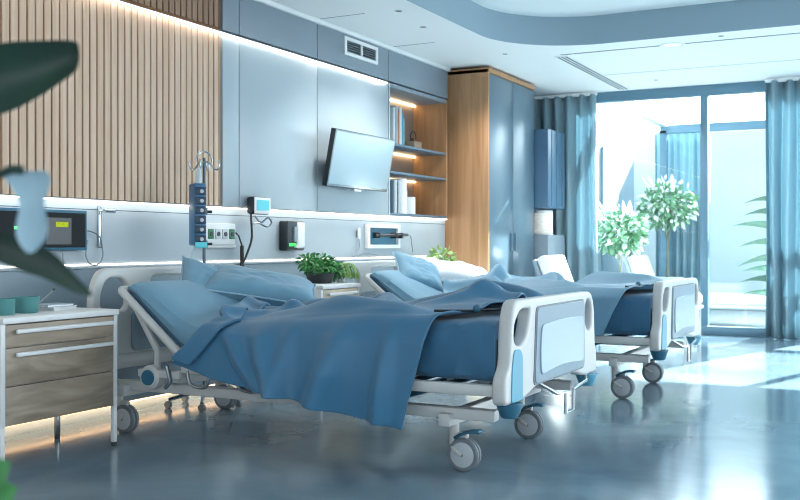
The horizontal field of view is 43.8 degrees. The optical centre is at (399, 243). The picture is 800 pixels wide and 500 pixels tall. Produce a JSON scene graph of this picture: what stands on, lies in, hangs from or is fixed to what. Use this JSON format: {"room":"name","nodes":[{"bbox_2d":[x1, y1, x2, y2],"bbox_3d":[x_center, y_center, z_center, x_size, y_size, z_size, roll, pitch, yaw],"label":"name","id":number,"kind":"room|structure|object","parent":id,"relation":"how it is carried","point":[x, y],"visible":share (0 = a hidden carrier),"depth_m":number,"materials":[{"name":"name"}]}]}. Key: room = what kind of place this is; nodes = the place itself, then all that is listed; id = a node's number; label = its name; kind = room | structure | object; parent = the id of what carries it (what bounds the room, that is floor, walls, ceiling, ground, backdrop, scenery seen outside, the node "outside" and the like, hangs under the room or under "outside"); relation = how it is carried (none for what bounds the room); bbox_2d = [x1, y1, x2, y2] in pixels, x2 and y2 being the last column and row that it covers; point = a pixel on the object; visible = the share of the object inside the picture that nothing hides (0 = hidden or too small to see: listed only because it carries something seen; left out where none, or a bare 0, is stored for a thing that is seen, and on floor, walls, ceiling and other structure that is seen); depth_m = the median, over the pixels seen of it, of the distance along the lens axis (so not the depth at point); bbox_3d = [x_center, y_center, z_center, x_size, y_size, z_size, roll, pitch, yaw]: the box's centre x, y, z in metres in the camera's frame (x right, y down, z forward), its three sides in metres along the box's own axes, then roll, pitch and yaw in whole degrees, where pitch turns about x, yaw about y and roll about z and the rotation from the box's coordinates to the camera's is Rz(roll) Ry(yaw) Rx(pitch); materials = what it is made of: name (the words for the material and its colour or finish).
{"room":"hospital room","nodes":[
{"label":"hospital room","id":0,"kind":"room"},
{"bbox_2d":[0,254,441,436],"bbox_3d":[-1.762,-0.588,5.220,0.400,2.975,12.620,0,0,28],"label":"wall","id":1,"kind":"structure","parent":0,"point":[71,418],"depth_m":5.15,"materials":[{"name":"paint"}]},
{"bbox_2d":[0,0,219,205],"bbox_3d":[-2.496,-0.902,3.347,0.034,1.345,6.020,0,0,28],"label":"backing","id":2,"kind":"object","parent":1,"relation":"attached to","point":[137,4],"visible":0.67,"depth_m":5.33,"materials":[{"name":"brown"}]},
{"bbox_2d":[1,0,219,205],"bbox_3d":[-2.485,-0.748,3.336,0.025,1.035,6.010,0,0,28],"label":"panel","id":3,"kind":"object","parent":2,"relation":"attached to","point":[141,101],"visible":0.84,"depth_m":5.23,"materials":[{"name":"brown wood"}]},
{"bbox_2d":[128,0,219,27],"bbox_3d":[-2.485,-1.436,3.336,0.025,0.272,6.010,0,0,28],"label":"band","id":4,"kind":"object","parent":2,"relation":"attached to","point":[206,12],"visible":1,"depth_m":5.77,"materials":[{"name":"brown wood"}]},
{"bbox_2d":[110,0,387,82],"bbox_3d":[-1.989,-1.278,4.273,0.020,0.012,8.130,0,0,28],"label":"led strip","id":5,"kind":"object","parent":2,"relation":"attached to","point":[117,1],"visible":1,"depth_m":6.18,"materials":[{"name":"glowing white light"}]},
{"bbox_2d":[3,34,375,214],"bbox_3d":[-2.015,-0.762,4.292,0.012,1.075,8.140,0,0,28],"label":"backing","id":6,"kind":"object","parent":1,"relation":"attached to","point":[220,34],"visible":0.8,"depth_m":6.43,"materials":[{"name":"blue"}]},
{"bbox_2d":[0,258,442,399],"bbox_3d":[-1.734,0.478,4.788,0.050,0.707,9.280,0,0,28],"label":"panel","id":7,"kind":"object","parent":1,"relation":"attached to","point":[12,283],"depth_m":5.06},
{"bbox_2d":[8,383,214,426],"bbox_3d":[-1.721,0.838,4.776,0.016,0.012,9.270,0,0,28],"label":"led strip","id":8,"kind":"object","parent":7,"relation":"attached to","point":[213,384],"visible":0.02,"depth_m":5.42,"materials":[{"name":"white plastic"}]},
{"bbox_2d":[0,197,444,261],"bbox_3d":[-1.751,-0.065,4.797,0.012,0.310,9.280,0,0,28],"label":"panel","id":9,"kind":"object","parent":1,"relation":"attached to","point":[127,235],"visible":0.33,"depth_m":6.05,"materials":[{"name":"paint"}]},
{"bbox_2d":[0,207,86,250],"bbox_3d":[-1.738,-0.068,4.751,0.054,0.200,0.610,0,0,28],"label":"wall monitor","id":10,"kind":"object","parent":9,"relation":"attached to","point":[67,229],"visible":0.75,"depth_m":4.85,"materials":[{"name":"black plastic"}]},
{"bbox_2d":[62,205,115,265],"bbox_3d":[-1.581,-0.040,5.033,0.070,0.320,0.324,0,0,28],"label":"hose","id":11,"kind":"object","parent":9,"relation":"attached to","point":[99,207],"visible":1,"depth_m":5.13,"materials":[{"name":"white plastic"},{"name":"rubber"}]},
{"bbox_2d":[0,205,432,223],"bbox_3d":[-1.750,-0.177,4.797,0.013,0.004,9.280,0,0,28],"label":"groove","id":12,"kind":"object","parent":9,"relation":"attached to","point":[0,205],"visible":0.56,"depth_m":6.01,"materials":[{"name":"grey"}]},
{"bbox_2d":[206,223,235,247],"bbox_3d":[-1.091,-0.050,5.992,0.050,0.150,0.330,0,0,28],"label":"panel","id":13,"kind":"object","parent":9,"relation":"attached to","point":[221,235],"visible":0.94,"depth_m":5.99,"materials":[{"name":"white plastic"}]},
{"bbox_2d":[208,229,213,238],"bbox_3d":[-1.121,-0.060,5.895,0.006,0.060,0.050,0,0,28],"label":"outlet","id":14,"kind":"object","parent":13,"relation":"attached to","point":[210,231],"depth_m":5.89,"materials":[{"name":"green plastic"}]},
{"bbox_2d":[215,229,220,238],"bbox_3d":[-1.090,-0.060,5.956,0.006,0.060,0.050,0,0,28],"label":"outlet","id":15,"kind":"object","parent":13,"relation":"attached to","point":[217,231],"depth_m":5.95,"materials":[{"name":"grey plastic"}]},
{"bbox_2d":[222,229,227,238],"bbox_3d":[-1.058,-0.060,6.016,0.006,0.060,0.050,0,0,28],"label":"outlet","id":16,"kind":"object","parent":13,"relation":"attached to","point":[224,231],"depth_m":6.01,"materials":[{"name":"grey plastic"}]},
{"bbox_2d":[229,229,234,238],"bbox_3d":[-1.027,-0.060,6.076,0.006,0.060,0.050,0,0,28],"label":"outlet","id":17,"kind":"object","parent":13,"relation":"attached to","point":[231,231],"depth_m":6.07,"materials":[{"name":"green plastic"}]},
{"bbox_2d":[235,232,243,266],"bbox_3d":[-0.990,0.103,6.134,0.064,0.354,0.030,0,0,-26],"label":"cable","id":18,"kind":"object","parent":13,"relation":"hanging from","point":[241,246],"visible":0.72,"depth_m":6.13,"materials":[{"name":"black rubber"}]},
{"bbox_2d":[279,221,304,250],"bbox_3d":[-0.713,-0.055,6.664,0.097,0.200,0.210,0,0,28],"label":"dispenser","id":19,"kind":"object","parent":9,"relation":"attached to","point":[291,233],"visible":1,"depth_m":6.60,"materials":[{"name":"black plastic"}]},
{"bbox_2d":[353,228,377,257],"bbox_3d":[-0.264,-0.007,7.595,0.031,0.225,0.384,0,0,28],"label":"probe","id":20,"kind":"object","parent":9,"relation":"hanging from","point":[358,229],"visible":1,"depth_m":7.49,"materials":[{"name":"white plastic"}]},
{"bbox_2d":[365,224,412,251],"bbox_3d":[-0.080,-0.044,7.909,0.065,0.221,0.704,0,0,28],"label":"panel","id":21,"kind":"object","parent":9,"relation":"attached to","point":[376,235],"visible":1,"depth_m":7.83,"materials":[{"name":"white plastic"}]},
{"bbox_2d":[0,194,446,219],"bbox_3d":[-1.735,-0.223,4.783,0.024,0.011,9.270,0,0,28],"label":"led strip","id":22,"kind":"object","parent":1,"relation":"attached to","point":[1,195],"visible":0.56,"depth_m":5.74,"materials":[{"name":"glowing white light"},{"name":"white plastic"}]},
{"bbox_2d":[0,257,449,270],"bbox_3d":[-1.730,0.119,4.786,0.060,0.012,9.280,0,0,28],"label":"ledge","id":23,"kind":"object","parent":1,"relation":"attached to","point":[259,262],"visible":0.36,"depth_m":5.59,"materials":[{"name":"paint"}]},
{"bbox_2d":[0,255,439,267],"bbox_3d":[-1.735,0.103,4.783,0.016,0.013,9.270,0,0,28],"label":"led strip","id":24,"kind":"object","parent":23,"relation":"attached to","point":[246,260],"visible":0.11,"depth_m":5.85,"materials":[{"name":"glowing white light"},{"name":"white plastic"}]},
{"bbox_2d":[220,0,238,34],"bbox_3d":[-1.055,-1.417,6.087,0.050,0.245,0.160,0,0,28],"label":"panel","id":25,"kind":"object","parent":1,"relation":"attached to","point":[229,9],"visible":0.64,"depth_m":6.06,"materials":[{"name":"blue paint"}]},
{"bbox_2d":[220,35,238,206],"bbox_3d":[-1.055,-0.748,6.087,0.050,1.035,0.160,0,0,28],"label":"wall panel","id":26,"kind":"object","parent":1,"relation":"attached to","point":[229,46],"visible":0.81,"depth_m":6.06,"materials":[{"name":"paint"}]},
{"bbox_2d":[236,0,316,58],"bbox_3d":[-0.808,-1.417,6.560,0.050,0.245,0.892,0,0,28],"label":"panel","id":27,"kind":"object","parent":1,"relation":"attached to","point":[258,22],"visible":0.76,"depth_m":6.52,"materials":[{"name":"blue paint"}]},
{"bbox_2d":[239,40,316,210],"bbox_3d":[-0.808,-0.748,6.560,0.050,1.035,0.892,0,0,28],"label":"wall panel","id":28,"kind":"object","parent":1,"relation":"attached to","point":[278,90],"visible":0.79,"depth_m":6.52,"materials":[{"name":"paint"}]},
{"bbox_2d":[241,197,271,265],"bbox_3d":[-0.954,0.011,6.159,0.134,0.611,0.413,0,0,24],"label":"monitor","id":29,"kind":"object","parent":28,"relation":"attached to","point":[255,205],"visible":0.86,"depth_m":6.18,"materials":[{"name":"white plastic"}]},
{"bbox_2d":[315,24,387,80],"bbox_3d":[-0.356,-1.417,7.424,0.050,0.245,1.042,0,0,28],"label":"panel","id":30,"kind":"object","parent":1,"relation":"attached to","point":[329,41],"visible":0.7,"depth_m":7.25,"materials":[{"name":"blue paint"}]},
{"bbox_2d":[343,36,377,64],"bbox_3d":[-0.292,-1.452,7.476,0.016,0.135,0.500,0,0,28],"label":"wall vent","id":31,"kind":"object","parent":30,"relation":"attached to","point":[354,48],"visible":1,"depth_m":7.46,"materials":[{"name":"white plastic"}]},
{"bbox_2d":[317,63,387,214],"bbox_3d":[-0.356,-0.748,7.424,0.050,1.035,1.042,0,0,28],"label":"wall panel","id":32,"kind":"object","parent":1,"relation":"attached to","point":[348,101],"visible":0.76,"depth_m":7.31,"materials":[{"name":"paint"}]},
{"bbox_2d":[322,128,394,191],"bbox_3d":[-0.312,-0.593,7.272,0.170,0.421,0.880,0,0,28],"label":"television","id":33,"kind":"object","parent":32,"relation":"attached to","point":[356,161],"visible":1,"depth_m":7.18,"materials":[{"name":"black plastic"}]},
{"bbox_2d":[254,0,450,71],"bbox_3d":[-0.321,-1.558,7.469,0.070,0.035,3.220,0,0,28],"label":"crown molding","id":34,"kind":"structure","parent":1,"relation":"attached to","point":[270,3],"depth_m":7.29,"materials":[{"name":"white paint"}]},
{"bbox_2d":[385,83,446,217],"bbox_3d":[0.016,-0.755,8.449,0.340,1.050,1.100,0,0,28],"label":"bookshelf","id":35,"kind":"object","parent":1,"relation":"attached to","point":[424,169],"visible":0.59,"depth_m":8.87,"materials":[{"name":"brown wood"}]},
{"bbox_2d":[390,181,393,212],"bbox_3d":[-0.134,-0.378,8.033,0.198,0.260,0.024,0,0,28],"label":"book","id":36,"kind":"object","parent":35,"relation":"on","point":[391,182],"visible":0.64,"depth_m":7.98,"materials":[{"name":"blue paper"}]},
{"bbox_2d":[390,107,394,139],"bbox_3d":[-0.132,-0.953,8.035,0.201,0.290,0.030,0,0,28],"label":"book","id":37,"kind":"object","parent":35,"relation":"on","point":[392,109],"visible":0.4,"depth_m":7.99,"materials":[{"name":"grey paper"}]},
{"bbox_2d":[390,180,396,212],"bbox_3d":[-0.118,-0.383,8.062,0.201,0.270,0.030,0,0,28],"label":"book","id":38,"kind":"object","parent":35,"relation":"on","point":[395,181],"visible":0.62,"depth_m":8.01,"materials":[{"name":"grey paper"}]},
{"bbox_2d":[390,105,397,143],"bbox_3d":[-0.111,-0.963,8.072,0.204,0.310,0.035,0,0,28],"label":"book","id":39,"kind":"object","parent":35,"relation":"on","point":[395,106],"visible":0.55,"depth_m":8.02,"materials":[{"name":"grey paper"}]},
{"bbox_2d":[397,182,397,212],"bbox_3d":[-0.105,-0.373,8.092,0.196,0.250,0.018,0,0,28],"label":"book","id":40,"kind":"object","parent":35,"relation":"on","point":[397,182],"visible":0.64,"depth_m":8.04,"materials":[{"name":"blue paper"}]},
{"bbox_2d":[390,179,406,213],"bbox_3d":[-0.051,-0.391,8.167,0.223,0.285,0.075,0,0,28],"label":"book","id":41,"kind":"object","parent":35,"relation":"on","point":[403,182],"visible":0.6,"depth_m":8.10,"materials":[{"name":"white paper"}]},
{"bbox_2d":[397,180,399,212],"bbox_3d":[-0.089,-0.383,8.118,0.200,0.270,0.028,0,0,28],"label":"book","id":42,"kind":"object","parent":35,"relation":"on","point":[398,181],"visible":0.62,"depth_m":8.07,"materials":[{"name":"grey paper"}]},
{"bbox_2d":[398,109,398,143],"bbox_3d":[-0.097,-0.953,8.107,0.196,0.290,0.020,0,0,28],"label":"book","id":43,"kind":"object","parent":35,"relation":"on","point":[398,109],"visible":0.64,"depth_m":8.06,"materials":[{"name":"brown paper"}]},
{"bbox_2d":[398,108,401,144],"bbox_3d":[-0.078,-0.958,8.137,0.201,0.300,0.030,0,0,28],"label":"book","id":44,"kind":"object","parent":35,"relation":"on","point":[400,109],"visible":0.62,"depth_m":8.08,"materials":[{"name":"white paper"}]},
{"bbox_2d":[402,113,402,144],"bbox_3d":[-0.063,-0.938,8.170,0.198,0.260,0.022,0,0,28],"label":"book","id":45,"kind":"object","parent":35,"relation":"on","point":[402,113],"visible":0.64,"depth_m":8.12,"materials":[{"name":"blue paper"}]},
{"bbox_2d":[407,197,414,213],"bbox_3d":[0.016,-0.318,8.282,0.235,0.140,0.100,0,0,28],"label":"book","id":46,"kind":"object","parent":35,"relation":"on","point":[410,200],"visible":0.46,"depth_m":8.21,"materials":[{"name":"white paper"}]},
{"bbox_2d":[404,131,421,147],"bbox_3d":[0.113,-0.894,8.590,0.100,0.173,0.140,0,0,28],"label":"ornament","id":47,"kind":"object","parent":35,"relation":"on","point":[412,143],"visible":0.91,"depth_m":8.55,"materials":[{"name":"brown wood"}]},
{"bbox_2d":[387,50,447,98],"bbox_3d":[0.148,-1.417,8.387,0.050,0.245,1.117,0,0,28],"label":"panel","id":48,"kind":"object","parent":1,"relation":"attached to","point":[404,71],"visible":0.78,"depth_m":8.33,"materials":[{"name":"blue paint"}]},
{"bbox_2d":[5,334,799,499],"bbox_3d":[1.452,0.960,3.597,7.200,0.120,12.720,0,0,28],"label":"floor","id":49,"kind":"structure","parent":0,"point":[722,423],"depth_m":4.35,"materials":[{"name":"tile"}]},
{"bbox_2d":[0,40,92,499],"bbox_3d":[-0.488,0.343,1.017,0.441,1.115,0.300,0,0,28],"label":"plant","id":50,"kind":"object","parent":49,"relation":"on","point":[28,69],"visible":1,"depth_m":0.95,"materials":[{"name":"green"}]},
{"bbox_2d":[4,170,50,252],"bbox_3d":[-0.338,-0.029,0.905,0.043,0.075,0.011,0,0,0],"label":"flower","id":51,"kind":"object","parent":50,"relation":"on","point":[31,188],"depth_m":0.90,"materials":[{"name":"blue plant"}]},
{"bbox_2d":[0,307,118,459],"bbox_3d":[-1.570,0.595,4.243,0.416,0.610,0.641,0,0,28],"label":"nightstand","id":52,"kind":"object","parent":49,"relation":"on","point":[55,364],"visible":0.93,"depth_m":4.14,"materials":[{"name":"brown wood"}]},
{"bbox_2d":[0,298,15,315],"bbox_3d":[-1.615,0.256,4.055,0.090,0.068,0.090,0,0,28],"label":"cup","id":53,"kind":"object","parent":52,"relation":"on","point":[7,305],"visible":1,"depth_m":4.02,"materials":[{"name":"teal ceramic"}]},
{"bbox_2d":[12,296,39,312],"bbox_3d":[-1.577,0.256,4.193,0.110,0.068,0.110,0,0,28],"label":"cup","id":54,"kind":"object","parent":52,"relation":"on","point":[24,304],"visible":0.91,"depth_m":4.15,"materials":[{"name":"teal ceramic"}]},
{"bbox_2d":[39,305,76,310],"bbox_3d":[-1.534,0.282,4.400,0.130,0.016,0.160,0,0,19],"label":"booklet","id":55,"kind":"object","parent":52,"relation":"on","point":[74,306],"visible":0.52,"depth_m":4.33,"materials":[{"name":"white paper"}]},
{"bbox_2d":[39,302,73,307],"bbox_3d":[-1.528,0.268,4.369,0.120,0.012,0.140,0,0,33],"label":"booklet","id":56,"kind":"object","parent":55,"relation":"on","point":[56,304],"visible":0.77,"depth_m":4.33,"materials":[{"name":"white paper"}]},
{"bbox_2d":[39,288,54,303],"bbox_3d":[-1.561,0.229,4.396,0.008,0.065,0.089,0,0,28],"label":"pen","id":57,"kind":"object","parent":56,"relation":"on","point":[53,289],"visible":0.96,"depth_m":4.40,"materials":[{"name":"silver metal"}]},
{"bbox_2d":[164,151,242,411],"bbox_3d":[-1.081,0.190,5.551,0.420,1.420,0.383,0,0,28],"label":"pole","id":58,"kind":"object","parent":49,"relation":"on","point":[168,404],"visible":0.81,"depth_m":5.53,"materials":[{"name":"grey metal"}]},
{"bbox_2d":[179,169,206,277],"bbox_3d":[-1.133,-0.114,5.400,0.202,0.592,0.121,0,0,-40],"label":"pump","id":59,"kind":"object","parent":58,"relation":"attached to","point":[197,190],"visible":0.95,"depth_m":5.38,"materials":[{"name":"blue"}]},
{"bbox_2d":[313,282,360,297],"bbox_3d":[-0.528,0.575,6.268,0.416,0.650,0.466,0,0,28],"label":"nightstand","id":60,"kind":"object","parent":49,"relation":"on","point":[326,290],"visible":0.16,"depth_m":6.14,"materials":[{"name":"white plastic"}]},
{"bbox_2d":[294,252,358,283],"bbox_3d":[-0.485,0.153,6.382,0.457,0.209,0.280,0,0,-43],"label":"potted plant","id":61,"kind":"object","parent":60,"relation":"on","point":[315,273],"visible":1,"depth_m":6.31,"materials":[{"name":"green plant"}]},
{"bbox_2d":[87,264,597,471],"bbox_3d":[-0.253,0.507,4.636,2.184,0.785,1.258,0,0,28],"label":"hospital bed","id":62,"kind":"object","parent":49,"relation":"on","point":[505,356],"visible":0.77,"depth_m":4.21,"materials":[{"name":"white plastic"},{"name":"steel"},{"name":"fabric"}]},
{"bbox_2d":[180,255,217,284],"bbox_3d":[-0.930,0.228,4.944,0.420,0.342,0.279,0,0,-24],"label":"pillow","id":63,"kind":"object","parent":62,"relation":"on","point":[192,270],"visible":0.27,"depth_m":4.92,"materials":[{"name":"blue fabric"}]},
{"bbox_2d":[205,264,315,305],"bbox_3d":[-0.701,0.219,5.016,0.594,0.229,0.334,0,0,-11],"label":"pillow","id":64,"kind":"object","parent":62,"relation":"on","point":[236,282],"visible":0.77,"depth_m":4.90,"materials":[{"name":"blue fabric"}]},
{"bbox_2d":[171,279,543,429],"bbox_3d":[-0.164,0.430,4.559,1.427,0.549,1.442,0,0,33],"label":"blanket","id":65,"kind":"object","parent":62,"relation":"on","point":[350,355],"visible":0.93,"depth_m":3.99,"materials":[{"name":"blue fabric"}]},
{"bbox_2d":[434,304,500,312],"bbox_3d":[0.487,0.255,4.157,0.899,0.033,0.106,0,0,-44],"label":"cord","id":66,"kind":"object","parent":62,"relation":"on","point":[476,308],"visible":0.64,"depth_m":3.91,"materials":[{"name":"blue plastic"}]},
{"bbox_2d":[445,67,534,276],"bbox_3d":[0.867,-0.326,9.342,0.432,2.452,1.180,0,0,28],"label":"wardrobe","id":67,"kind":"object","parent":49,"relation":"on","point":[489,222],"visible":0.74,"depth_m":8.89,"materials":[{"name":"brown wood"}]},
{"bbox_2d":[337,260,701,398],"bbox_3d":[0.792,0.507,6.494,2.184,0.785,1.258,0,0,28],"label":"hospital bed","id":68,"kind":"object","parent":49,"relation":"on","point":[666,312],"visible":0.48,"depth_m":5.79,"materials":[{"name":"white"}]},
{"bbox_2d":[392,250,442,291],"bbox_3d":[0.131,0.200,6.725,0.412,0.313,0.286,0,0,-24],"label":"pillow","id":69,"kind":"object","parent":68,"relation":"on","point":[421,270],"visible":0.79,"depth_m":6.66,"materials":[{"name":"blue fabric"}]},
{"bbox_2d":[443,264,663,335],"bbox_3d":[0.964,0.328,6.386,1.439,0.384,1.448,0,0,25],"label":"blanket","id":70,"kind":"object","parent":68,"relation":"on","point":[606,289],"visible":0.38,"depth_m":6.06,"materials":[{"name":"blue fabric"}]},
{"bbox_2d":[422,257,487,284],"bbox_3d":[0.377,0.216,6.980,0.613,0.244,0.375,0,0,-11],"label":"pillow","id":71,"kind":"object","parent":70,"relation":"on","point":[451,270],"visible":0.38,"depth_m":6.88,"materials":[{"name":"white fabric"}]},
{"bbox_2d":[625,279,671,286],"bbox_3d":[1.531,0.237,6.026,0.032,0.038,0.904,0,0,33],"label":"cord","id":72,"kind":"object","parent":70,"relation":"on","point":[638,283],"visible":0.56,"depth_m":5.80,"materials":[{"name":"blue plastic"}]},
{"bbox_2d":[534,129,564,276],"bbox_3d":[1.329,-0.115,10.093,0.556,2.030,0.520,0,0,28],"label":"tall cabinet","id":73,"kind":"object","parent":49,"relation":"on","point":[549,145],"visible":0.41,"depth_m":9.80,"materials":[{"name":"blue paint"}]},
{"bbox_2d":[534,210,552,234],"bbox_3d":[1.442,-0.215,9.989,0.200,0.250,0.200,0,0,28],"label":"table lamp","id":74,"kind":"object","parent":73,"relation":"on","point":[543,219],"visible":0.99,"depth_m":9.91,"materials":[{"name":"white plastic"}]},
{"bbox_2d":[532,255,703,350],"bbox_3d":[1.958,0.502,8.963,1.406,0.796,0.600,0,0,28],"label":"recliner","id":75,"kind":"object","parent":49,"relation":"on","point":[545,264],"visible":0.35,"depth_m":9.02,"materials":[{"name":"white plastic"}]},
{"bbox_3d":[0.477,0.575,8.191,0.416,0.650,0.466,0,0,28],"label":"nightstand","id":76,"kind":"object","parent":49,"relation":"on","visible":0},
{"bbox_2d":[425,244,456,260],"bbox_3d":[0.345,0.126,8.173,0.257,0.250,0.258,0,0,28],"label":"potted plant","id":77,"kind":"object","parent":76,"relation":"on","point":[433,252],"visible":0.6,"depth_m":8.15,"materials":[{"name":"green plant"}]},
{"bbox_2d":[271,0,799,95],"bbox_3d":[1.452,-1.590,3.597,7.200,0.030,12.720,0,0,28],"label":"ceiling","id":78,"kind":"structure","parent":0,"point":[456,47],"depth_m":8.13,"materials":[{"name":"white paint"}]},
{"bbox_2d":[534,92,597,281],"bbox_3d":[1.682,-0.340,10.395,0.799,2.440,0.135,0,0,28],"label":"curtain","id":79,"kind":"object","parent":78,"relation":"hanging from","point":[572,115],"visible":0.44,"depth_m":10.31,"materials":[{"name":"blue fabric"}]},
{"bbox_2d":[554,55,629,89],"bbox_3d":[1.812,-1.571,9.208,0.120,0.008,2.000,0,0,28],"label":"ceiling vent","id":80,"kind":"object","parent":78,"relation":"in","point":[567,59],"visible":1,"depth_m":9.04,"materials":[{"name":"white metal"}]},
{"bbox_2d":[660,42,684,47],"bbox_3d":[2.152,-1.571,7.851,0.200,0.008,0.200,0,0,28],"label":"recessed light","id":81,"kind":"object","parent":78,"relation":"in","point":[669,44],"visible":1,"depth_m":7.83,"materials":[{"name":"white plastic"}]},
{"bbox_2d":[663,43,681,46],"bbox_3d":[2.152,-1.571,7.851,0.150,0.001,0.150,0,0,28],"label":"diffuser","id":82,"kind":"object","parent":81,"relation":"attached to","point":[672,44],"depth_m":7.87,"materials":[{"name":"white plastic"}]},
{"bbox_2d":[562,33,798,54],"bbox_3d":[3.894,-1.576,6.941,5.770,0.006,0.020,0,0,28],"label":"groove","id":83,"kind":"object","parent":78,"relation":"attached to","point":[791,33],"visible":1,"depth_m":7.76,"materials":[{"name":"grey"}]},
{"bbox_2d":[610,59,799,74],"bbox_3d":[4.422,-1.576,7.951,5.770,0.006,0.010,0,0,28],"label":"groove","id":84,"kind":"object","parent":78,"relation":"attached to","point":[797,59],"visible":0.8,"depth_m":8.86,"materials":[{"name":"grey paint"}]},
{"bbox_2d":[765,77,799,338],"bbox_3d":[3.682,-0.337,9.328,0.492,2.445,0.184,0,0,28],"label":"curtain","id":85,"kind":"object","parent":78,"relation":"hanging from","point":[782,95],"visible":1,"depth_m":9.35,"materials":[{"name":"blue fabric"}]},
{"bbox_2d":[471,0,733,16],"bbox_3d":[1.140,-1.825,2.676,6.500,0.050,10.600,0,0,28],"label":"ceiling","id":86,"kind":"structure","parent":0,"point":[539,8],"depth_m":7.53,"materials":[{"name":"white paint"}]},
{"bbox_2d":[407,0,799,45],"bbox_3d":[1.125,-1.690,2.605,5.454,0.231,9.654,0,0,28],"label":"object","id":87,"kind":"structure","parent":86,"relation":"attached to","point":[736,15],"depth_m":7.57,"materials":[{"name":"blue paint"}]},
{"bbox_2d":[634,129,765,310],"bbox_3d":[5.934,-0.325,13.034,10.000,2.450,0.200,0,0,28],"label":"wall","id":88,"kind":"structure","parent":0,"point":[738,158],"depth_m":13.65,"materials":[{"name":"white"}]},
{"label":"outside","id":89,"kind":"structure","parent":0,"visible":0},
{"bbox_2d":[709,309,765,327],"bbox_3d":[5.171,0.975,12.654,13.000,0.130,6.780,0,0,28],"label":"terrace","id":90,"kind":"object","parent":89,"point":[717,317],"depth_m":12.14,"materials":[{"name":"stone"}]},
{"bbox_2d":[596,101,633,272],"bbox_3d":[2.384,-0.550,13.011,0.930,2.900,1.930,0,0,28],"label":"wall","id":91,"kind":"structure","parent":90,"relation":"on","point":[614,126],"depth_m":12.68,"materials":[{"name":"white paint"}]},
{"bbox_2d":[597,201,649,271],"bbox_3d":[2.388,0.205,10.882,0.693,1.381,0.703,0,0,28],"label":"flowering tree","id":92,"kind":"object","parent":90,"relation":"on","point":[626,242],"visible":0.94,"depth_m":10.78,"materials":[{"name":"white plant"}]},
{"bbox_2d":[636,174,699,279],"bbox_3d":[3.225,0.025,12.002,0.782,1.741,0.790,0,0,28],"label":"flowering tree","id":93,"kind":"object","parent":90,"relation":"on","point":[674,205],"visible":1,"depth_m":11.88,"materials":[{"name":"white plant"}]},
{"bbox_2d":[615,102,764,276],"bbox_3d":[4.995,-0.310,10.224,5.060,2.420,2.150,0,0,28],"label":"pergola","id":94,"kind":"object","parent":90,"relation":"on","point":[665,128],"visible":0.7,"depth_m":12.05,"materials":[{"name":"white plastic"}]},
{"bbox_2d":[655,131,710,314],"bbox_3d":[3.527,-0.275,12.401,0.694,2.290,0.135,0,0,28],"label":"curtain","id":95,"kind":"object","parent":94,"relation":"hanging from","point":[683,148],"visible":0.41,"depth_m":12.38,"materials":[{"name":"blue fabric"}]},
{"bbox_2d":[623,255,765,308],"bbox_3d":[3.403,0.515,11.254,1.589,0.770,0.700,0,0,28],"label":"recliner","id":96,"kind":"object","parent":90,"relation":"on","point":[641,264],"visible":0.26,"depth_m":10.84,"materials":[{"name":"white plastic"}]},
{"bbox_2d":[699,292,765,305],"bbox_3d":[3.459,0.610,11.225,1.450,0.100,0.700,0,0,28],"label":"seat cushion","id":97,"kind":"object","parent":96,"relation":"on","point":[725,299],"depth_m":10.77,"materials":[{"name":"white fabric"}]},
{"bbox_2d":[734,196,765,295],"bbox_3d":[4.030,0.192,10.286,1.109,1.415,0.662,0,0,28],"label":"palm","id":98,"kind":"object","parent":90,"relation":"on","point":[762,224],"visible":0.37,"depth_m":10.41,"materials":[{"name":"green plant"}]},
{"bbox_3d":[6.905,-0.338,7.877,1.500,2.475,0.120,0,0,28],"label":"wall","id":99,"kind":"structure","parent":0,"visible":0},
{"bbox_2d":[596,81,797,338],"bbox_3d":[4.029,-0.338,9.369,4.980,2.475,0.100,0,0,28],"label":"window frame","id":100,"kind":"structure","parent":99,"relation":"in","point":[702,91],"depth_m":9.85,"materials":[{"name":"blue"}]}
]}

